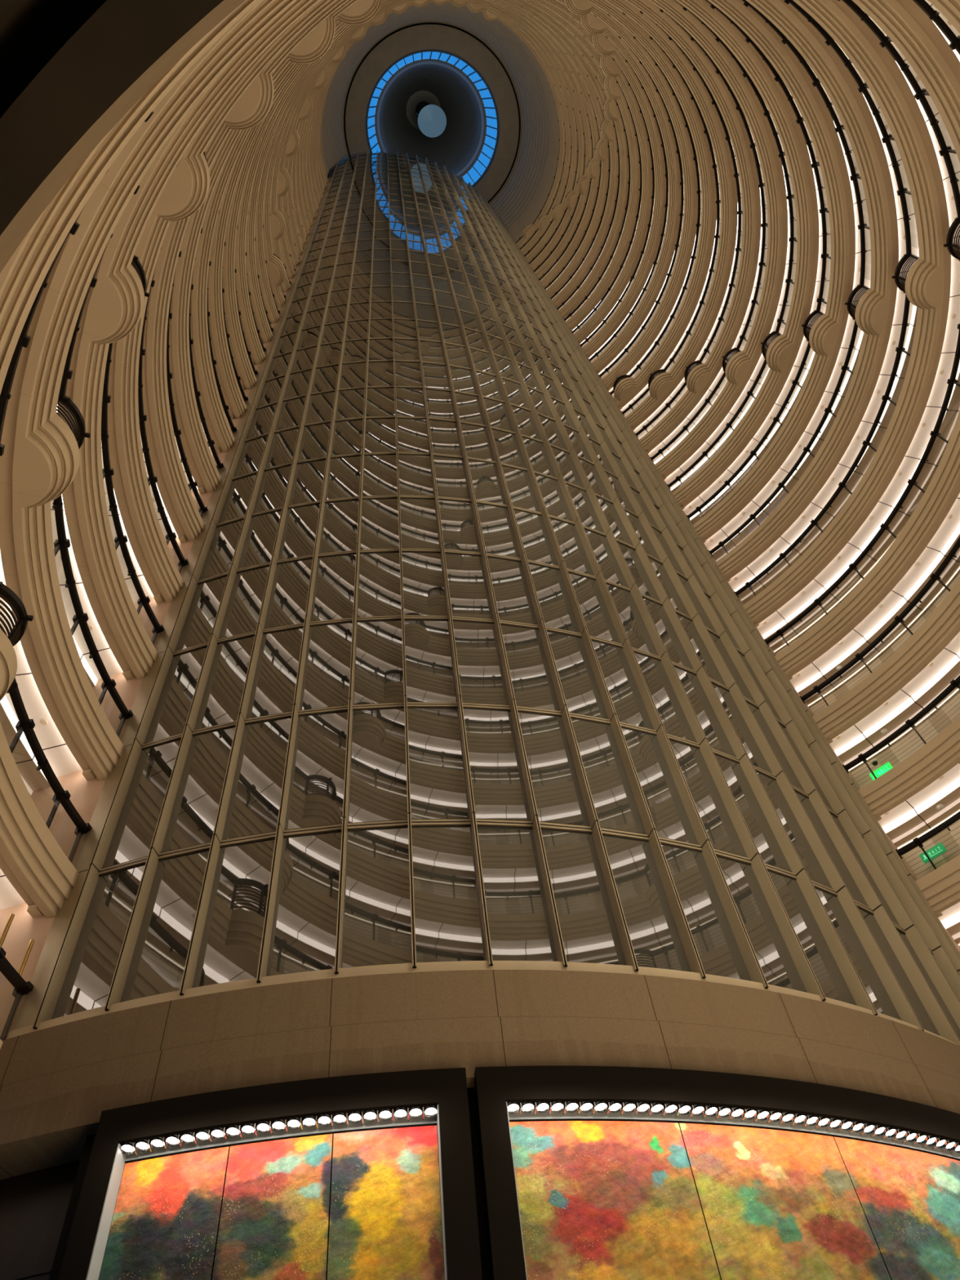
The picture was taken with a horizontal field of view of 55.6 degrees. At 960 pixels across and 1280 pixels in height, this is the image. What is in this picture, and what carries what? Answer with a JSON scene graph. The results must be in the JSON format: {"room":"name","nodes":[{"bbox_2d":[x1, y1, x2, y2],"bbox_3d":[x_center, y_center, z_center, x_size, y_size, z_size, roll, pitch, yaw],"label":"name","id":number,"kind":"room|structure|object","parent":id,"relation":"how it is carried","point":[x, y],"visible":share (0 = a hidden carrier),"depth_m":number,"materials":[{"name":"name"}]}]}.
{"room":"hotel atrium","nodes":[
{"label":"hotel atrium","id":0,"kind":"room"},
{"bbox_2d":[0,1160,80,1279],"bbox_3d":[-7.426,10.297,9.268,6.952,8.439,0.386,-22,-57,9],"label":"wall","id":1,"kind":"structure","parent":0,"point":[33,1205],"depth_m":11.85,"materials":[{"name":"brown wood"}]},
{"bbox_2d":[0,0,223,235],"bbox_3d":[6.083,-3.499,6.940,45.500,0.542,27.867,5,-57,-9],"label":"ceiling","id":2,"kind":"structure","parent":0,"point":[64,64],"depth_m":5.76,"materials":[{"name":"paint"}]},
{"bbox_2d":[0,0,245,273],"bbox_3d":[5.380,-0.242,9.384,24.220,1.102,14.834,5,-57,-9],"label":"trim","id":3,"kind":"structure","parent":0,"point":[22,223],"depth_m":6.29,"materials":[{"name":"paint"}]},
{"bbox_2d":[0,200,320,1039],"bbox_3d":[-12.415,-20.390,53.820,2.105,97.125,0.268,-9,-56,0],"label":"wall","id":4,"kind":"structure","parent":0,"point":[85,794],"depth_m":18.07,"materials":[{"name":"paint"}]},
{"bbox_2d":[26,339,262,917],"bbox_3d":[-11.582,-19.532,52.043,0.204,94.600,0.221,-9,-56,0],"label":"trim","id":5,"kind":"structure","parent":4,"relation":"attached to","point":[33,910],"depth_m":21.57,"materials":[{"name":"paint"}]},
{"bbox_2d":[48,1087,491,1279],"bbox_3d":[5.144,10.551,10.774,20.419,8.439,3.394,18,-60,-17],"label":"wall","id":6,"kind":"structure","parent":0,"point":[482,1222],"depth_m":11.22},
{"bbox_2d":[57,1067,482,1279],"bbox_3d":[-2.195,8.191,8.652,4.753,8.032,0.524,-6,-56,-2],"label":"picture frame","id":7,"kind":"structure","parent":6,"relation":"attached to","point":[438,1097],"depth_m":11.50,"materials":[{"name":"black"}]},
{"bbox_2d":[120,1142,133,1154],"bbox_3d":[-4.435,6.392,11.457,0.164,0.089,0.157,-9,-56,0],"label":"recessed light","id":8,"kind":"object","parent":7,"relation":"attached to","point":[126,1148],"depth_m":11.46,"materials":[{"name":"white"}]},
{"bbox_2d":[135,1139,148,1151],"bbox_3d":[-4.247,6.356,11.453,0.164,0.089,0.156,-9,-56,0],"label":"recessed light","id":9,"kind":"object","parent":7,"relation":"attached to","point":[141,1145],"depth_m":11.46,"materials":[{"name":"white"}]},
{"bbox_2d":[150,1137,163,1149],"bbox_3d":[-4.058,6.321,11.450,0.164,0.089,0.156,-9,-56,0],"label":"recessed light","id":10,"kind":"object","parent":7,"relation":"attached to","point":[157,1143],"depth_m":11.46,"materials":[{"name":"white"}]},
{"bbox_2d":[98,1146,229,1279],"bbox_3d":[-3.696,7.246,10.322,1.330,2.751,0.013,-9,-56,0],"label":"panel","id":11,"kind":"object","parent":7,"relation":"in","point":[164,1225],"visible":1,"depth_m":10.84,"materials":[{"name":"paint"}]},
{"bbox_2d":[165,1134,178,1146],"bbox_3d":[-3.869,6.289,11.448,0.164,0.089,0.156,-9,-56,0],"label":"recessed light","id":12,"kind":"object","parent":7,"relation":"attached to","point":[172,1140],"depth_m":11.46,"materials":[{"name":"white"}]},
{"bbox_2d":[180,1132,193,1144],"bbox_3d":[-3.679,6.258,11.447,0.164,0.089,0.155,-9,-56,0],"label":"recessed light","id":13,"kind":"object","parent":7,"relation":"attached to","point":[187,1138],"depth_m":11.46,"materials":[{"name":"white"}]},
{"bbox_2d":[195,1129,208,1142],"bbox_3d":[-3.490,6.228,11.448,0.164,0.089,0.156,-9,-56,0],"label":"recessed light","id":14,"kind":"object","parent":7,"relation":"attached to","point":[202,1135],"depth_m":11.46,"materials":[{"name":"white"}]},
{"bbox_2d":[210,1128,223,1139],"bbox_3d":[-3.300,6.201,11.450,0.164,0.089,0.156,-9,-56,0],"label":"recessed light","id":15,"kind":"object","parent":7,"relation":"attached to","point":[215,1133],"depth_m":11.46,"materials":[{"name":"white"}]},
{"bbox_2d":[226,1125,239,1137],"bbox_3d":[-3.110,6.175,11.453,0.164,0.089,0.156,-9,-56,0],"label":"recessed light","id":16,"kind":"object","parent":7,"relation":"attached to","point":[231,1131],"depth_m":11.46,"materials":[{"name":"white"}]},
{"bbox_2d":[241,1123,254,1135],"bbox_3d":[-2.919,6.151,11.457,0.164,0.089,0.157,-9,-56,0],"label":"recessed light","id":17,"kind":"object","parent":7,"relation":"attached to","point":[247,1129],"depth_m":11.47,"materials":[{"name":"white"}]},
{"bbox_2d":[256,1121,269,1133],"bbox_3d":[-2.729,6.129,11.462,0.164,0.089,0.157,-9,-56,0],"label":"recessed light","id":18,"kind":"object","parent":7,"relation":"attached to","point":[261,1126],"depth_m":11.47,"materials":[{"name":"white"}]},
{"bbox_2d":[212,1133,332,1279],"bbox_3d":[-2.385,7.069,10.343,1.289,2.751,0.012,-6,-56,-2],"label":"panel","id":19,"kind":"object","parent":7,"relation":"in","point":[274,1216],"visible":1,"depth_m":10.78,"materials":[{"name":"paint"}]},
{"bbox_2d":[271,1120,284,1131],"bbox_3d":[-2.538,6.108,11.469,0.164,0.089,0.157,-9,-56,0],"label":"recessed light","id":20,"kind":"object","parent":7,"relation":"attached to","point":[277,1125],"depth_m":11.48,"materials":[{"name":"white"}]},
{"bbox_2d":[287,1117,300,1129],"bbox_3d":[-2.347,6.090,11.476,0.164,0.089,0.158,-9,-56,0],"label":"recessed light","id":21,"kind":"object","parent":7,"relation":"attached to","point":[293,1123],"depth_m":11.49,"materials":[{"name":"white"}]},
{"bbox_2d":[302,1115,315,1128],"bbox_3d":[-2.156,6.073,11.485,0.163,0.089,0.158,-9,-56,0],"label":"recessed light","id":22,"kind":"object","parent":7,"relation":"attached to","point":[308,1122],"depth_m":11.49,"materials":[{"name":"white"}]},
{"bbox_2d":[317,1114,330,1126],"bbox_3d":[-1.965,6.057,11.495,0.163,0.089,0.158,-9,-56,0],"label":"recessed light","id":23,"kind":"object","parent":7,"relation":"attached to","point":[324,1120],"depth_m":11.51,"materials":[{"name":"white"}]},
{"bbox_2d":[333,1112,346,1124],"bbox_3d":[-1.774,6.044,11.507,0.163,0.089,0.158,-9,-56,0],"label":"recessed light","id":24,"kind":"object","parent":7,"relation":"attached to","point":[339,1118],"depth_m":11.52,"materials":[{"name":"white"}]},
{"bbox_2d":[348,1111,361,1123],"bbox_3d":[-1.583,6.032,11.519,0.163,0.089,0.158,-9,-56,0],"label":"recessed light","id":25,"kind":"object","parent":7,"relation":"attached to","point":[353,1117],"depth_m":11.53,"materials":[{"name":"white"}]},
{"bbox_2d":[364,1110,376,1121],"bbox_3d":[-1.392,6.022,11.533,0.163,0.089,0.159,-9,-56,0],"label":"recessed light","id":26,"kind":"object","parent":7,"relation":"attached to","point":[369,1115],"depth_m":11.54,"materials":[{"name":"white"}]},
{"bbox_2d":[378,1108,391,1120],"bbox_3d":[-1.200,6.014,11.548,0.162,0.089,0.159,-9,-56,0],"label":"recessed light","id":27,"kind":"object","parent":7,"relation":"attached to","point":[384,1114],"depth_m":11.56,"materials":[{"name":"white"}]},
{"bbox_2d":[327,1125,444,1279],"bbox_3d":[-1.080,6.977,10.420,1.306,2.751,0.012,-2,-56,-5],"label":"panel","id":28,"kind":"object","parent":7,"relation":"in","point":[385,1215],"visible":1,"depth_m":10.79,"materials":[{"name":"paint"}]},
{"bbox_2d":[394,1107,407,1119],"bbox_3d":[-1.009,6.008,11.564,0.162,0.089,0.159,-9,-56,0],"label":"recessed light","id":29,"kind":"object","parent":7,"relation":"attached to","point":[399,1113],"depth_m":11.57,"materials":[{"name":"white"}]},
{"bbox_2d":[408,1106,422,1118],"bbox_3d":[-0.818,6.003,11.581,0.162,0.089,0.159,-9,-56,0],"label":"recessed light","id":30,"kind":"object","parent":7,"relation":"attached to","point":[414,1112],"depth_m":11.59,"materials":[{"name":"white"}]},
{"bbox_2d":[424,1106,437,1117],"bbox_3d":[-0.627,6.000,11.599,0.162,0.089,0.159,-9,-56,0],"label":"recessed light","id":31,"kind":"object","parent":7,"relation":"attached to","point":[429,1111],"depth_m":11.61,"materials":[{"name":"white"}]},
{"bbox_2d":[474,1065,959,1279],"bbox_3d":[4.727,8.887,9.853,9.383,8.032,0.990,14,-59,-15],"label":"picture frame","id":32,"kind":"structure","parent":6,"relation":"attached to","point":[504,1095],"depth_m":12.16,"materials":[{"name":"black"}]},
{"bbox_2d":[507,1102,519,1113],"bbox_3d":[0.425,6.016,11.722,0.160,0.089,0.159,-9,-56,0],"label":"recessed light","id":33,"kind":"object","parent":32,"relation":"attached to","point":[513,1107],"depth_m":11.73,"materials":[{"name":"white"}]},
{"bbox_2d":[521,1102,534,1113],"bbox_3d":[0.619,6.024,11.748,0.160,0.089,0.159,-9,-56,0],"label":"recessed light","id":34,"kind":"object","parent":32,"relation":"attached to","point":[526,1107],"depth_m":11.76,"materials":[{"name":"white"}]},
{"bbox_2d":[537,1101,549,1112],"bbox_3d":[0.812,6.035,11.776,0.161,0.089,0.159,-9,-56,0],"label":"recessed light","id":35,"kind":"object","parent":32,"relation":"attached to","point":[542,1106],"depth_m":11.78,"materials":[{"name":"white"}]},
{"bbox_2d":[551,1101,564,1112],"bbox_3d":[1.005,6.048,11.805,0.161,0.089,0.159,-9,-56,0],"label":"recessed light","id":36,"kind":"object","parent":32,"relation":"attached to","point":[557,1106],"depth_m":11.81,"materials":[{"name":"white"}]},
{"bbox_2d":[566,1101,578,1112],"bbox_3d":[1.198,6.062,11.835,0.161,0.089,0.159,-9,-56,0],"label":"recessed light","id":37,"kind":"object","parent":32,"relation":"attached to","point":[571,1106],"depth_m":11.84,"materials":[{"name":"white"}]},
{"bbox_2d":[581,1101,592,1112],"bbox_3d":[1.391,6.078,11.866,0.161,0.089,0.159,-9,-56,0],"label":"recessed light","id":38,"kind":"object","parent":32,"relation":"attached to","point":[586,1106],"depth_m":11.87,"materials":[{"name":"white"}]},
{"bbox_2d":[595,1101,607,1112],"bbox_3d":[1.583,6.096,11.898,0.162,0.089,0.159,-9,-56,0],"label":"recessed light","id":39,"kind":"object","parent":32,"relation":"attached to","point":[601,1106],"depth_m":11.91,"materials":[{"name":"white"}]},
{"bbox_2d":[509,1120,720,1279],"bbox_3d":[1.613,7.063,10.764,2.344,2.751,0.040,5,-57,-10],"label":"panel","id":40,"kind":"object","parent":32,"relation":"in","point":[598,1200],"visible":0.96,"depth_m":11.07,"materials":[{"name":"paint"}]},
{"bbox_2d":[609,1102,622,1112],"bbox_3d":[1.775,6.116,11.932,0.162,0.089,0.159,-9,-56,0],"label":"recessed light","id":41,"kind":"object","parent":32,"relation":"attached to","point":[615,1107],"depth_m":11.94,"materials":[{"name":"white"}]},
{"bbox_2d":[624,1102,635,1113],"bbox_3d":[1.967,6.137,11.967,0.162,0.089,0.159,-9,-56,0],"label":"recessed light","id":42,"kind":"object","parent":32,"relation":"attached to","point":[629,1107],"depth_m":11.98,"materials":[{"name":"white"}]},
{"bbox_2d":[638,1102,649,1113],"bbox_3d":[2.158,6.161,12.003,0.162,0.089,0.158,-9,-56,0],"label":"recessed light","id":43,"kind":"object","parent":32,"relation":"attached to","point":[643,1107],"depth_m":12.01,"materials":[{"name":"white"}]},
{"bbox_2d":[652,1102,663,1114],"bbox_3d":[2.349,6.186,12.040,0.162,0.089,0.158,-9,-56,0],"label":"recessed light","id":44,"kind":"object","parent":32,"relation":"attached to","point":[657,1108],"depth_m":12.05,"materials":[{"name":"white"}]},
{"bbox_2d":[666,1103,677,1114],"bbox_3d":[2.539,6.213,12.078,0.163,0.089,0.158,-9,-56,0],"label":"recessed light","id":45,"kind":"object","parent":32,"relation":"attached to","point":[671,1108],"depth_m":12.09,"materials":[{"name":"white"}]},
{"bbox_2d":[680,1103,691,1115],"bbox_3d":[2.728,6.242,12.118,0.163,0.089,0.158,-9,-56,0],"label":"recessed light","id":46,"kind":"object","parent":32,"relation":"attached to","point":[685,1108],"depth_m":12.13,"materials":[{"name":"white"}]},
{"bbox_2d":[693,1104,704,1115],"bbox_3d":[2.917,6.273,12.159,0.163,0.089,0.158,-9,-56,0],"label":"recessed light","id":47,"kind":"object","parent":32,"relation":"attached to","point":[698,1109],"depth_m":12.17,"materials":[{"name":"white"}]},
{"bbox_2d":[706,1105,718,1116],"bbox_3d":[3.106,6.305,12.200,0.163,0.089,0.157,-9,-56,0],"label":"recessed light","id":48,"kind":"object","parent":32,"relation":"attached to","point":[712,1110],"depth_m":12.21,"materials":[{"name":"white"}]},
{"bbox_2d":[720,1106,731,1117],"bbox_3d":[3.294,6.340,12.243,0.163,0.089,0.157,-9,-56,0],"label":"recessed light","id":49,"kind":"object","parent":32,"relation":"attached to","point":[725,1112],"depth_m":12.25,"materials":[{"name":"white"}]},
{"bbox_2d":[733,1107,744,1118],"bbox_3d":[3.481,6.376,12.287,0.163,0.089,0.157,-9,-56,0],"label":"recessed light","id":50,"kind":"object","parent":32,"relation":"attached to","point":[738,1113],"depth_m":12.30,"materials":[{"name":"white"}]},
{"bbox_2d":[746,1108,756,1119],"bbox_3d":[3.668,6.414,12.333,0.163,0.089,0.156,-9,-56,0],"label":"recessed light","id":51,"kind":"object","parent":32,"relation":"attached to","point":[751,1113],"depth_m":12.34,"materials":[{"name":"white"}]},
{"bbox_2d":[758,1109,769,1120],"bbox_3d":[3.854,6.453,12.379,0.163,0.089,0.156,-9,-56,0],"label":"recessed light","id":52,"kind":"object","parent":32,"relation":"attached to","point":[763,1114],"depth_m":12.39,"materials":[{"name":"white"}]},
{"bbox_2d":[679,1123,891,1279],"bbox_3d":[3.914,7.420,11.248,2.391,2.751,0.042,12,-58,-14],"label":"panel","id":53,"kind":"object","parent":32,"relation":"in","point":[776,1204],"visible":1,"depth_m":11.56,"materials":[{"name":"paint"}]},
{"bbox_2d":[795,1113,806,1124],"bbox_3d":[4.409,6.583,12.525,0.163,0.089,0.157,-9,-56,0],"label":"recessed light","id":54,"kind":"object","parent":32,"relation":"attached to","point":[801,1118],"depth_m":12.53,"materials":[{"name":"white"}]},
{"bbox_2d":[807,1115,818,1125],"bbox_3d":[4.592,6.630,12.575,0.163,0.089,0.158,-9,-56,0],"label":"recessed light","id":55,"kind":"object","parent":32,"relation":"attached to","point":[812,1120],"depth_m":12.58,"materials":[{"name":"white"}]},
{"bbox_2d":[834,1137,959,1279],"bbox_3d":[6.716,8.295,12.131,3.724,2.751,0.101,22,-61,-19],"label":"panel","id":56,"kind":"object","parent":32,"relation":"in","point":[909,1199],"visible":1,"depth_m":12.26,"materials":[{"name":"paint"}]},
{"bbox_2d":[329,21,521,204],"bbox_3d":[-5.605,-60.680,107.993,40.600,0.875,40.600,-9,-56,0],"label":"ceiling","id":57,"kind":"structure","parent":0,"point":[402,42],"depth_m":104.95,"materials":[{"name":"paint"}]},
{"bbox_2d":[367,51,497,186],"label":"skylight","id":58,"kind":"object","parent":57,"relation":"attached to","point":[486,153],"depth_m":108.74,"materials":[{"name":"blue glass"}]},
{"bbox_2d":[376,60,484,176],"bbox_3d":[-7.471,-72.433,125.550,13.405,31.955,13.405,-9,-56,0],"label":"ceiling","id":59,"kind":"structure","parent":0,"point":[418,85],"depth_m":120.89,"materials":[{"name":"paint"}]},
{"bbox_2d":[374,58,486,177],"bbox_3d":[-6.047,-63.463,112.151,13.783,0.420,13.783,-9,-56,0],"label":"trim","id":60,"kind":"structure","parent":59,"relation":"attached to","point":[420,60],"depth_m":110.66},
{"bbox_2d":[417,104,446,137],"bbox_3d":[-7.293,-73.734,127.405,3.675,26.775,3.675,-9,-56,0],"label":"disc","id":61,"kind":"object","parent":59,"relation":"hanging from","point":[432,119],"visible":1,"depth_m":116.34,"materials":[{"name":"glass"}]},
{"bbox_2d":[321,1,559,241],"bbox_3d":[-4.865,-56.020,99.353,24.639,18.725,22.755,-9,-56,0],"label":"wall","id":62,"kind":"structure","parent":0,"point":[518,204],"depth_m":100.88,"materials":[{"name":"paint"}]},
{"bbox_2d":[0,969,959,1180],"bbox_3d":[2.787,8.306,15.059,23.953,1.662,6.232,12,-59,-14],"label":"stone wall","id":63,"kind":"structure","parent":0,"point":[56,1082],"depth_m":12.92,"materials":[{"name":"stone"}]},
{"bbox_2d":[13,165,335,1030],"bbox_3d":[-11.968,-25.605,61.019,0.412,114.645,0.092,-9,-56,0],"label":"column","id":64,"kind":"structure","parent":63,"relation":"on","point":[30,1006],"depth_m":19.17,"materials":[{"name":"beige metal"}]},
{"bbox_2d":[6,960,957,1044],"bbox_3d":[3.049,6.811,15.319,20.708,0.364,3.856,12,-59,-14],"label":"trim","id":65,"kind":"structure","parent":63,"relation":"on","point":[458,965],"depth_m":13.78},
{"bbox_2d":[32,150,959,1045],"bbox_3d":[-2.373,-23.544,62.953,17.856,113.316,8.846,-9,-56,0],"label":"glass wall","id":66,"kind":"structure","parent":0,"point":[451,668],"depth_m":20.75,"materials":[{"name":"glass"}]},
{"bbox_2d":[653,462,959,952],"bbox_3d":[8.599,-15.783,59.137,1.128,97.125,1.797,-9,-56,0],"label":"wall","id":67,"kind":"structure","parent":0,"point":[957,945],"depth_m":27.18,"materials":[{"name":"paint"}]},
{"bbox_2d":[524,254,942,917],"bbox_3d":[8.405,-15.151,57.100,0.265,94.600,0.259,-9,-56,0],"label":"trim","id":68,"kind":"structure","parent":67,"relation":"attached to","point":[789,677],"depth_m":41.09,"materials":[{"name":"paint"}]},
{"bbox_2d":[775,571,959,879],"bbox_3d":[0.203,-24.097,51.411,28.350,99.225,26.182,-9,-56,0],"label":"wall","id":69,"kind":"structure","parent":0,"point":[935,723],"depth_m":29.36,"materials":[{"name":"paint"}]},
{"bbox_2d":[0,913,34,1048],"bbox_3d":[5.474,0.161,11.491,28.420,2.826,21.861,12,-59,-14],"label":"ring","id":70,"kind":"object","parent":69,"relation":"attached to","point":[21,987],"visible":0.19,"depth_m":14.28,"materials":[{"name":"paint"}]},
{"bbox_2d":[0,0,260,918],"bbox_3d":[5.199,-1.571,14.079,28.420,2.078,21.861,12,-59,-14],"label":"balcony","id":71,"kind":"object","parent":69,"relation":"attached to","point":[34,869],"visible":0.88,"depth_m":13.41,"materials":[{"name":"paint"}]},
{"bbox_2d":[319,0,564,248],"bbox_3d":[-3.947,-50.240,90.461,28.420,2.078,26.247,-9,-56,0],"label":"ring","id":72,"kind":"object","parent":69,"relation":"attached to","point":[529,230],"visible":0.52,"depth_m":90.63,"materials":[{"name":"paint"}]},
{"bbox_2d":[317,0,571,255],"bbox_3d":[-3.640,-48.301,87.563,28.420,2.078,26.247,-9,-56,0],"label":"ring","id":73,"kind":"object","parent":69,"relation":"attached to","point":[544,221],"visible":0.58,"depth_m":87.69,"materials":[{"name":"paint"}]},
{"bbox_2d":[315,0,577,262],"bbox_3d":[-3.332,-46.362,84.666,28.420,2.078,26.247,-9,-56,0],"label":"ring","id":74,"kind":"object","parent":69,"relation":"attached to","point":[558,211],"visible":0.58,"depth_m":84.72,"materials":[{"name":"paint"}]},
{"bbox_2d":[312,0,584,269],"bbox_3d":[-3.024,-44.422,81.769,28.420,2.078,26.247,-9,-56,0],"label":"ring","id":75,"kind":"object","parent":69,"relation":"attached to","point":[571,197],"visible":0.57,"depth_m":81.90,"materials":[{"name":"paint"}]},
{"bbox_2d":[309,0,592,280],"bbox_3d":[-2.716,-42.483,78.872,28.420,2.078,26.247,-9,-56,0],"label":"ring","id":76,"kind":"object","parent":69,"relation":"attached to","point":[583,184],"visible":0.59,"depth_m":79.01,"materials":[{"name":"paint"}]},
{"bbox_2d":[306,0,599,289],"bbox_3d":[-2.408,-40.544,75.975,28.420,2.078,26.247,-9,-56,0],"label":"ring","id":77,"kind":"object","parent":69,"relation":"attached to","point":[593,168],"visible":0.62,"depth_m":76.34,"materials":[{"name":"paint"}]},
{"bbox_2d":[303,0,608,299],"bbox_3d":[-2.100,-38.604,73.077,28.420,2.078,26.247,-9,-56,0],"label":"ring","id":78,"kind":"object","parent":69,"relation":"attached to","point":[602,150],"visible":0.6,"depth_m":73.22,"materials":[{"name":"paint"}]},
{"bbox_2d":[299,0,618,310],"bbox_3d":[-1.792,-36.665,70.180,28.420,2.078,26.247,-9,-56,0],"label":"ring","id":79,"kind":"object","parent":69,"relation":"attached to","point":[608,132],"visible":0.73,"depth_m":70.33,"materials":[{"name":"paint"}]},
{"bbox_2d":[296,0,628,321],"bbox_3d":[-0.343,-36.480,66.229,28.420,2.078,21.861,12,-59,-14],"label":"ring","id":80,"kind":"object","parent":69,"relation":"attached to","point":[611,110],"visible":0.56,"depth_m":67.45,"materials":[{"name":"paint"}]},
{"bbox_2d":[292,0,639,333],"bbox_3d":[-0.035,-34.541,63.332,28.420,2.078,21.861,12,-59,-14],"label":"ring","id":81,"kind":"object","parent":69,"relation":"attached to","point":[612,89],"visible":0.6,"depth_m":64.66,"materials":[{"name":"paint"}]},
{"bbox_2d":[287,0,653,347],"bbox_3d":[0.273,-32.602,60.435,28.420,2.078,21.861,12,-59,-14],"label":"ring","id":82,"kind":"object","parent":69,"relation":"attached to","point":[609,67],"visible":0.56,"depth_m":61.77,"materials":[{"name":"paint"}]},
{"bbox_2d":[282,0,668,362],"bbox_3d":[0.581,-30.662,57.538,28.420,2.078,21.861,12,-59,-14],"label":"ring","id":83,"kind":"object","parent":69,"relation":"attached to","point":[602,45],"visible":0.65,"depth_m":58.92,"materials":[{"name":"paint"}]},
{"bbox_2d":[0,0,959,946],"bbox_3d":[4.891,-3.511,16.976,28.420,2.078,21.861,12,-59,-14],"label":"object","id":84,"kind":"object","parent":69,"relation":"attached to","point":[40,460],"visible":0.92,"depth_m":15.57,"materials":[{"name":"paint"}]},
{"bbox_2d":[276,0,684,378],"bbox_3d":[0.889,-28.723,54.640,28.420,2.078,21.861,12,-59,-14],"label":"ring","id":85,"kind":"object","parent":69,"relation":"attached to","point":[593,24],"visible":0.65,"depth_m":55.95,"materials":[{"name":"paint"}]},
{"bbox_2d":[270,0,701,396],"bbox_3d":[1.197,-26.784,51.743,28.420,2.078,21.861,12,-59,-14],"label":"ring","id":86,"kind":"object","parent":69,"relation":"attached to","point":[659,322],"visible":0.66,"depth_m":52.66,"materials":[{"name":"paint"}]},
{"bbox_2d":[262,0,720,417],"bbox_3d":[1.505,-24.844,48.846,28.420,2.078,21.861,12,-59,-14],"label":"ring","id":87,"kind":"object","parent":69,"relation":"attached to","point":[627,388],"visible":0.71,"depth_m":50.03,"materials":[{"name":"paint"}]},
{"bbox_2d":[254,0,742,439],"bbox_3d":[1.812,-22.905,45.949,28.420,2.078,21.861,12,-59,-14],"label":"ring","id":88,"kind":"object","parent":69,"relation":"attached to","point":[663,388],"visible":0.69,"depth_m":47.25,"materials":[{"name":"paint"}]},
{"bbox_2d":[50,0,959,848],"bbox_3d":[4.584,-5.450,19.873,28.420,2.078,21.861,12,-59,-14],"label":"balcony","id":89,"kind":"object","parent":69,"relation":"attached to","point":[906,797],"visible":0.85,"depth_m":19.87,"materials":[{"name":"paint"}]},
{"bbox_2d":[897,809,959,848],"bbox_3d":[3.528,-3.156,20.139,28.175,0.001,26.021,-9,-56,0],"label":"light","id":90,"kind":"object","parent":89,"relation":"on","point":[959,810],"depth_m":27.07,"materials":[{"name":"white"}]},
{"bbox_2d":[245,0,768,464],"bbox_3d":[2.120,-20.965,43.051,28.420,2.078,21.861,12,-59,-14],"label":"ring","id":91,"kind":"object","parent":69,"relation":"attached to","point":[702,379],"visible":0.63,"depth_m":44.41,"materials":[{"name":"paint"}]},
{"bbox_2d":[235,0,796,492],"bbox_3d":[2.428,-19.026,40.154,28.420,2.078,21.861,12,-59,-14],"label":"ring","id":92,"kind":"object","parent":69,"relation":"attached to","point":[742,369],"visible":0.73,"depth_m":41.43,"materials":[{"name":"paint"}]},
{"bbox_2d":[222,0,831,524],"bbox_3d":[2.736,-17.087,37.257,28.420,2.078,21.861,12,-59,-14],"label":"ring","id":93,"kind":"object","parent":69,"relation":"attached to","point":[784,356],"visible":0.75,"depth_m":38.51,"materials":[{"name":"paint"}]},
{"bbox_2d":[101,0,959,772],"bbox_3d":[4.276,-7.390,22.771,28.420,2.078,21.861,12,-59,-14],"label":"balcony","id":94,"kind":"object","parent":69,"relation":"attached to","point":[925,665],"visible":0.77,"depth_m":23.86,"materials":[{"name":"paint"}]},
{"bbox_2d":[848,688,959,770],"bbox_3d":[3.220,-5.096,23.036,28.175,0.001,26.021,-9,-56,0],"label":"light","id":95,"kind":"object","parent":94,"relation":"on","point":[957,689],"depth_m":29.58,"materials":[{"name":"white"}]},
{"bbox_2d":[208,0,871,561],"bbox_3d":[3.044,-15.147,34.360,28.420,2.078,21.861,12,-59,-14],"label":"ring","id":96,"kind":"object","parent":69,"relation":"attached to","point":[829,336],"visible":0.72,"depth_m":35.59,"materials":[{"name":"paint"}]},
{"bbox_2d":[140,0,959,707],"bbox_3d":[3.968,-9.329,25.668,28.420,2.078,21.861,12,-59,-14],"label":"ring","id":97,"kind":"object","parent":69,"relation":"attached to","point":[932,530],"visible":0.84,"depth_m":27.15,"materials":[{"name":"paint"}]},
{"bbox_2d":[155,23,959,525],"bbox_3d":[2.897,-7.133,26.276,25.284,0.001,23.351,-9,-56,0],"label":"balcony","id":98,"kind":"object","parent":97,"relation":"attached to","point":[935,24],"depth_m":22.33,"materials":[{"name":"paint"}]},
{"bbox_2d":[808,566,959,706],"bbox_3d":[2.912,-7.035,25.933,28.175,0.001,26.021,-9,-56,0],"label":"light","id":99,"kind":"object","parent":97,"relation":"on","point":[959,566],"depth_m":31.90,"materials":[{"name":"white"}]},
{"bbox_2d":[190,0,919,604],"bbox_3d":[3.352,-13.208,31.462,28.420,2.078,21.861,12,-59,-14],"label":"ring","id":100,"kind":"object","parent":69,"relation":"attached to","point":[878,313],"visible":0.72,"depth_m":32.59,"materials":[{"name":"paint"}]},
{"bbox_2d":[168,0,959,653],"bbox_3d":[3.660,-11.268,28.565,28.420,2.078,21.861,12,-59,-14],"label":"balcony","id":101,"kind":"object","parent":69,"relation":"attached to","point":[931,284],"visible":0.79,"depth_m":29.58,"materials":[{"name":"paint"}]},
{"bbox_2d":[773,543,892,652],"bbox_3d":[2.604,-8.974,28.830,28.175,0.001,26.021,-9,-56,0],"label":"light","id":102,"kind":"object","parent":101,"relation":"on","point":[891,544],"depth_m":35.08,"materials":[{"name":"white"}]},
{"bbox_2d":[869,761,893,780],"bbox_3d":[12.880,4.221,29.208,0.720,0.300,0.068,-40,-61,19],"label":"exit sign","id":103,"kind":"object","parent":69,"relation":"attached to","point":[887,766],"visible":0.82,"depth_m":29.18,"materials":[{"name":"green"}]},
{"bbox_2d":[919,842,946,863],"bbox_3d":[13.132,6.172,26.380,0.720,0.300,0.068,-39,-61,19],"label":"exit sign","id":104,"kind":"object","parent":69,"relation":"attached to","point":[939,849],"visible":0.96,"depth_m":26.35,"materials":[{"name":"green"}]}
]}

